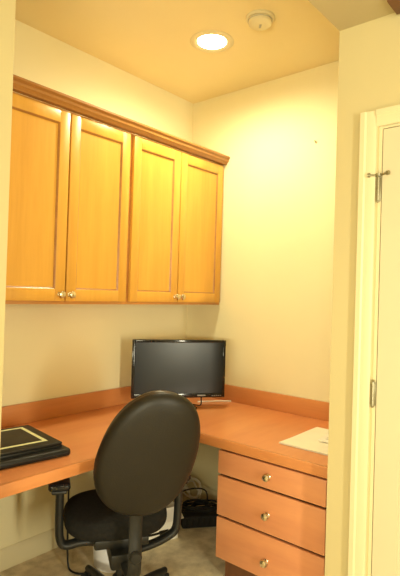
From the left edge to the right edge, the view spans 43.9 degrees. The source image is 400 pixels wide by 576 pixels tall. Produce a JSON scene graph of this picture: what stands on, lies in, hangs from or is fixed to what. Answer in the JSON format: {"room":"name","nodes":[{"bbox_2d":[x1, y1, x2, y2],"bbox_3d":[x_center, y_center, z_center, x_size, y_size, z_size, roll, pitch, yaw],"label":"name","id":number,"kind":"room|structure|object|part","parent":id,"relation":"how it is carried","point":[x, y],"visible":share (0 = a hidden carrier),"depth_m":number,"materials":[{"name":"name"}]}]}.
{"room":"home office","nodes":[
{"label":"home office","id":0,"kind":"room"},
{"bbox_2d":[0,0,15,441],"bbox_3d":[-1.734,-0.007,1.042,0.800,2.825,2.376,1,-1,40],"label":"wall","id":1,"kind":"structure","parent":0,"point":[7,7],"depth_m":1.68,"materials":[{"name":"paint"}]},
{"bbox_2d":[0,19,192,548],"bbox_3d":[-1.430,0.013,2.111,0.120,2.825,4.400,1,-1,40],"label":"wall","id":2,"kind":"structure","parent":0,"point":[51,350],"depth_m":2.85,"materials":[{"name":"paint"}]},
{"bbox_2d":[0,526,73,571],"bbox_3d":[-0.717,1.402,2.883,0.014,0.108,1.824,1,-1,40],"label":"baseboard","id":3,"kind":"structure","parent":2,"relation":"attached to","point":[22,551],"depth_m":2.64,"materials":[{"name":"paint"}]},
{"bbox_2d":[1,386,132,427],"bbox_3d":[-0.691,0.669,2.889,0.020,0.105,1.821,1,-1,40],"label":"backsplash","id":4,"kind":"structure","parent":2,"relation":"attached to","point":[16,414],"depth_m":2.78,"materials":[{"name":"brown wood"}]},
{"bbox_2d":[5,92,130,303],"bbox_3d":[-0.756,-0.401,2.529,0.349,0.958,0.821,1,-1,40],"label":"upper cabinet","id":5,"kind":"object","parent":2,"relation":"attached to","point":[67,241],"visible":0.95,"depth_m":2.43,"materials":[{"name":"brown wood"}]},
{"bbox_3d":[-0.787,-0.404,2.295,0.020,0.926,0.398,1,-1,40],"label":"door","id":6,"kind":"part","parent":5,"relation":"part of","materials":[{"name":"brown wood"}]},
{"bbox_3d":[-0.670,0.031,2.400,0.037,0.037,0.038,1,-1,40],"label":"knob","id":7,"kind":"part","parent":5,"relation":"part of","materials":[{"name":"silver metal"}]},
{"bbox_3d":[-0.633,0.032,2.445,0.037,0.037,0.038,1,-1,40],"label":"knob","id":8,"kind":"part","parent":5,"relation":"part of","materials":[{"name":"silver metal"}]},
{"bbox_3d":[-0.528,-0.393,2.601,0.020,0.926,0.386,1,-1,40],"label":"door","id":9,"kind":"part","parent":5,"relation":"part of","materials":[{"name":"brown wood"}]},
{"bbox_2d":[125,133,223,304],"bbox_3d":[-0.217,-0.378,3.165,0.349,0.958,0.845,1,-1,40],"label":"upper cabinet","id":10,"kind":"object","parent":2,"relation":"attached to","point":[176,196],"visible":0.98,"depth_m":3.02,"materials":[{"name":"brown wood"}]},
{"bbox_2d":[13,74,229,164],"bbox_3d":[-0.357,-0.891,2.762,0.058,0.050,1.666,1,-1,40],"label":"crown molding","id":11,"kind":"structure","parent":10,"relation":"attached to","point":[23,86],"depth_m":2.60,"materials":[{"name":"brown wood"}]},
{"bbox_3d":[-0.260,-0.381,2.917,0.020,0.926,0.384,1,-1,40],"label":"door","id":12,"kind":"part","parent":10,"relation":"part of","materials":[{"name":"brown wood"}]},
{"bbox_3d":[-0.140,0.054,3.026,0.037,0.037,0.038,1,-1,40],"label":"knob","id":13,"kind":"part","parent":10,"relation":"part of","materials":[{"name":"silver metal"}]},
{"bbox_3d":[0.005,-0.370,3.229,0.020,0.926,0.419,1,-1,40],"label":"door","id":14,"kind":"part","parent":10,"relation":"part of","materials":[{"name":"brown wood"}]},
{"bbox_2d":[0,495,224,575],"bbox_3d":[0.248,1.512,0.633,4.800,0.100,4.400,1,-1,40],"label":"floor","id":15,"kind":"structure","parent":0,"point":[193,553],"depth_m":2.67,"materials":[{"name":"carpet"}]},
{"bbox_2d":[93,546,115,572],"bbox_3d":[-0.456,1.313,2.642,0.262,0.298,0.262,1,-1,40],"label":"waste bin","id":16,"kind":"object","parent":15,"relation":"on","point":[101,562],"visible":0.16,"depth_m":2.54,"materials":[{"name":"white plastic"}]},
{"bbox_2d":[48,390,199,575],"bbox_3d":[-0.361,0.926,2.170,0.673,1.065,0.711,2,-1,-17],"label":"office chair","id":17,"kind":"object","parent":15,"relation":"on","point":[145,458],"visible":0.98,"depth_m":1.94,"materials":[{"name":"leather"}]},
{"bbox_3d":[-0.539,1.008,2.224,0.250,0.275,0.176,2,-1,-17],"label":"armrest","id":18,"kind":"part","parent":17,"relation":"part of","materials":[{"name":"black plastic"}]},
{"bbox_3d":[-0.392,1.036,2.299,0.466,0.097,0.417,2,-1,-17],"label":"seat","id":19,"kind":"part","parent":17,"relation":"part of","materials":[{"name":"black fabric"}]},
{"bbox_3d":[-0.255,1.069,1.964,0.051,0.051,0.020,2,-1,-17],"label":"adjuster knob","id":20,"kind":"part","parent":17,"relation":"part of","materials":[{"name":"black plastic"}]},
{"bbox_3d":[-0.200,0.656,1.946,0.417,0.520,0.188,2,-1,-17],"label":"backrest","id":21,"kind":"part","parent":17,"relation":"part of","materials":[{"name":"leather"}]},
{"bbox_3d":[-0.239,1.157,2.327,0.189,0.032,0.019,2,-1,-17],"label":"lever","id":22,"kind":"part","parent":17,"relation":"part of","materials":[{"name":"black plastic"}]},
{"bbox_3d":[-0.206,1.045,2.323,0.250,0.326,0.177,2,-1,-17],"label":"armrest","id":23,"kind":"part","parent":17,"relation":"part of","materials":[{"name":"black plastic"}]},
{"bbox_2d":[149,501,183,539],"bbox_3d":[-0.305,1.354,2.921,0.300,0.230,0.308,2,-1,-36],"label":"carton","id":24,"kind":"object","parent":15,"relation":"on","point":[170,508],"visible":0.1,"depth_m":2.88,"materials":[{"name":"white cardboard"}]},
{"bbox_2d":[182,477,201,498],"bbox_3d":[-0.083,1.387,3.430,0.216,0.187,0.090,1,-1,40],"label":"cable coil","id":25,"kind":"object","parent":15,"relation":"on","point":[192,479],"visible":0.63,"depth_m":3.42,"materials":[{"name":"plastic"}]},
{"bbox_2d":[181,488,218,528],"bbox_3d":[-0.012,1.392,3.149,0.287,0.178,0.190,2,-1,-12],"label":"supplies","id":26,"kind":"object","parent":15,"relation":"on","point":[195,516],"visible":0.83,"depth_m":3.07,"materials":[{"name":"black plastic"}]},
{"bbox_2d":[216,449,326,575],"bbox_3d":[0.532,1.147,2.523,0.616,0.686,0.740,1,-1,40],"label":"base cabinet","id":27,"kind":"object","parent":15,"relation":"on","point":[271,519],"visible":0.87,"depth_m":2.27,"materials":[{"name":"brown wood"}]},
{"bbox_2d":[0,384,328,498],"bbox_3d":[-0.129,0.705,2.410,1.497,0.152,1.821,1,-1,40],"label":"countertop","id":28,"kind":"structure","parent":27,"relation":"on","point":[253,424],"depth_m":2.62,"materials":[{"name":"brown wood"}]},
{"bbox_2d":[0,445,69,469],"bbox_3d":[-0.827,0.694,2.148,0.384,0.032,0.413,2,-1,-43],"label":"case","id":29,"kind":"object","parent":28,"relation":"on","point":[30,458],"visible":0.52,"depth_m":2.02,"materials":[{"name":"black plastic"}]},
{"bbox_2d":[0,425,61,459],"bbox_3d":[-0.833,0.665,2.143,0.340,0.025,0.344,2,-1,-43],"label":"book","id":30,"kind":"object","parent":29,"relation":"on","point":[26,439],"visible":1,"depth_m":2.12,"materials":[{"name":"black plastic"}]},
{"bbox_2d":[66,490,83,574],"bbox_3d":[-0.618,1.110,2.539,0.143,0.690,0.040,2,-1,9],"label":"cord","id":31,"kind":"object","parent":28,"relation":"hanging from","point":[69,569],"visible":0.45,"depth_m":2.55,"materials":[{"name":"plastic"}]},
{"bbox_2d":[131,339,225,409],"bbox_3d":[-0.138,0.528,3.061,0.574,0.425,0.221,2,-1,-13],"label":"monitor","id":32,"kind":"object","parent":28,"relation":"on","point":[186,368],"visible":0.81,"depth_m":3.01,"materials":[{"name":"black plastic"}]},
{"bbox_2d":[198,400,230,401],"bbox_3d":[0.095,0.745,3.266,0.227,0.008,0.016,2,-1,-11],"label":"cable","id":33,"kind":"object","parent":28,"relation":"on","point":[213,400],"visible":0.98,"depth_m":3.27,"materials":[{"name":"white plastic"}]},
{"bbox_2d":[279,427,328,455],"bbox_3d":[0.631,0.753,2.430,0.336,0.010,0.396,1,-1,40],"label":"paper","id":34,"kind":"object","parent":28,"relation":"on","point":[307,440],"visible":0.44,"depth_m":2.40,"materials":[{"name":"paper"}]},
{"bbox_2d":[318,433,328,442],"bbox_3d":[0.691,0.745,2.457,0.150,0.006,0.200,1,-1,32],"label":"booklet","id":35,"kind":"object","parent":34,"relation":"on","point":[324,438],"visible":0.24,"depth_m":2.43,"materials":[{"name":"white paper"}]},
{"bbox_3d":[0.292,1.254,2.261,0.037,0.038,0.037,1,-1,40],"label":"knob","id":36,"kind":"part","parent":27,"relation":"part of","materials":[{"name":"silver metal"}]},
{"bbox_3d":[0.299,1.042,2.264,0.037,0.038,0.037,1,-1,40],"label":"knob","id":37,"kind":"part","parent":27,"relation":"part of","materials":[{"name":"silver metal"}]},
{"bbox_3d":[0.304,0.867,2.266,0.037,0.038,0.037,1,-1,40],"label":"knob","id":38,"kind":"part","parent":27,"relation":"part of","materials":[{"name":"silver metal"}]},
{"bbox_3d":[0.307,1.240,2.287,0.580,0.199,0.020,1,-1,40],"label":"drawer","id":39,"kind":"part","parent":27,"relation":"part of","materials":[{"name":"brown wood"}]},
{"bbox_3d":[0.313,1.033,2.289,0.580,0.193,0.020,1,-1,40],"label":"drawer","id":40,"kind":"part","parent":27,"relation":"part of","materials":[{"name":"brown wood"}]},
{"bbox_3d":[0.318,0.868,2.291,0.580,0.115,0.020,1,-1,40],"label":"drawer","id":41,"kind":"part","parent":27,"relation":"part of","materials":[{"name":"brown wood"}]},
{"bbox_2d":[15,0,339,103],"bbox_3d":[-0.814,-1.436,1.642,1.620,0.100,4.400,1,-1,40],"label":"ceiling","id":42,"kind":"structure","parent":0,"point":[148,40],"depth_m":2.67,"materials":[{"name":"paint"}]},
{"bbox_2d":[190,30,233,52],"bbox_3d":[0.065,-1.342,2.713,0.240,0.012,0.240,1,-1,40],"label":"recessed light","id":43,"kind":"object","parent":42,"relation":"in","point":[207,39],"visible":1,"depth_m":2.69,"materials":[{"name":"paint"}]},
{"bbox_3d":[0.065,-1.342,2.713,0.160,0.012,0.160,1,-1,40],"label":"bulb","id":44,"kind":"part","parent":43,"relation":"part of","materials":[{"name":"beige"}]},
{"bbox_2d":[246,9,274,30],"bbox_3d":[0.299,-1.321,2.464,0.144,0.046,0.144,1,-1,40],"label":"smoke detector","id":45,"kind":"object","parent":42,"relation":"attached to","point":[260,19],"visible":1,"depth_m":2.43,"materials":[{"name":"paint"}]},
{"bbox_2d":[186,61,338,490],"bbox_3d":[0.519,0.084,3.158,1.500,2.825,0.120,1,-1,40],"label":"wall","id":46,"kind":"structure","parent":0,"point":[273,314],"depth_m":3.13,"materials":[{"name":"paint"}]},
{"bbox_2d":[182,482,217,504],"bbox_3d":[0.196,1.435,3.295,0.846,0.108,0.014,1,-1,40],"label":"baseboard","id":47,"kind":"structure","parent":46,"relation":"attached to","point":[212,494],"depth_m":3.43,"materials":[{"name":"paint"}]},
{"bbox_2d":[212,384,328,420],"bbox_3d":[0.462,0.707,3.091,1.477,0.105,0.020,1,-1,40],"label":"backsplash","id":48,"kind":"structure","parent":46,"relation":"attached to","point":[311,408],"depth_m":3.06,"materials":[{"name":"brown wood"}]},
{"bbox_2d":[308,0,394,30],"bbox_3d":[0.981,-1.254,0.113,3.100,0.388,4.400,1,-1,40],"label":"ceiling","id":49,"kind":"structure","parent":0,"point":[343,14],"depth_m":1.88,"materials":[{"name":"paint"}]},
{"bbox_2d":[387,0,399,14],"bbox_3d":[0.767,-1.038,1.776,0.160,0.022,0.105,1,-1,40],"label":"bracket","id":50,"kind":"object","parent":49,"relation":"attached to","point":[394,4],"visible":1,"depth_m":1.80,"materials":[{"name":"brown wood"}]},
{"bbox_2d":[325,13,399,575],"bbox_3d":[2.011,0.254,1.364,3.100,2.537,0.916,1,-1,40],"label":"wall","id":51,"kind":"structure","parent":0,"point":[369,52],"depth_m":1.98,"materials":[{"name":"paint"}]},
{"bbox_2d":[348,104,399,575],"bbox_3d":[0.958,0.408,1.638,0.934,2.172,0.020,1,-1,40],"label":"trim","id":52,"kind":"structure","parent":51,"relation":"attached to","point":[370,121],"depth_m":1.92,"materials":[{"name":"paint"}]},
{"bbox_2d":[367,126,399,575],"bbox_3d":[0.937,0.440,1.653,0.814,2.091,0.104,1,-1,40],"label":"door","id":53,"kind":"structure","parent":51,"relation":"in","point":[386,509],"depth_m":1.87,"materials":[{"name":"paint"}]},
{"bbox_2d":[368,123,399,575],"bbox_3d":[1.008,0.439,1.700,0.796,2.114,0.131,1,-1,40],"label":"trim","id":54,"kind":"structure","parent":51,"relation":"attached to","point":[382,128],"depth_m":1.91,"materials":[{"name":"paint"}]}
]}

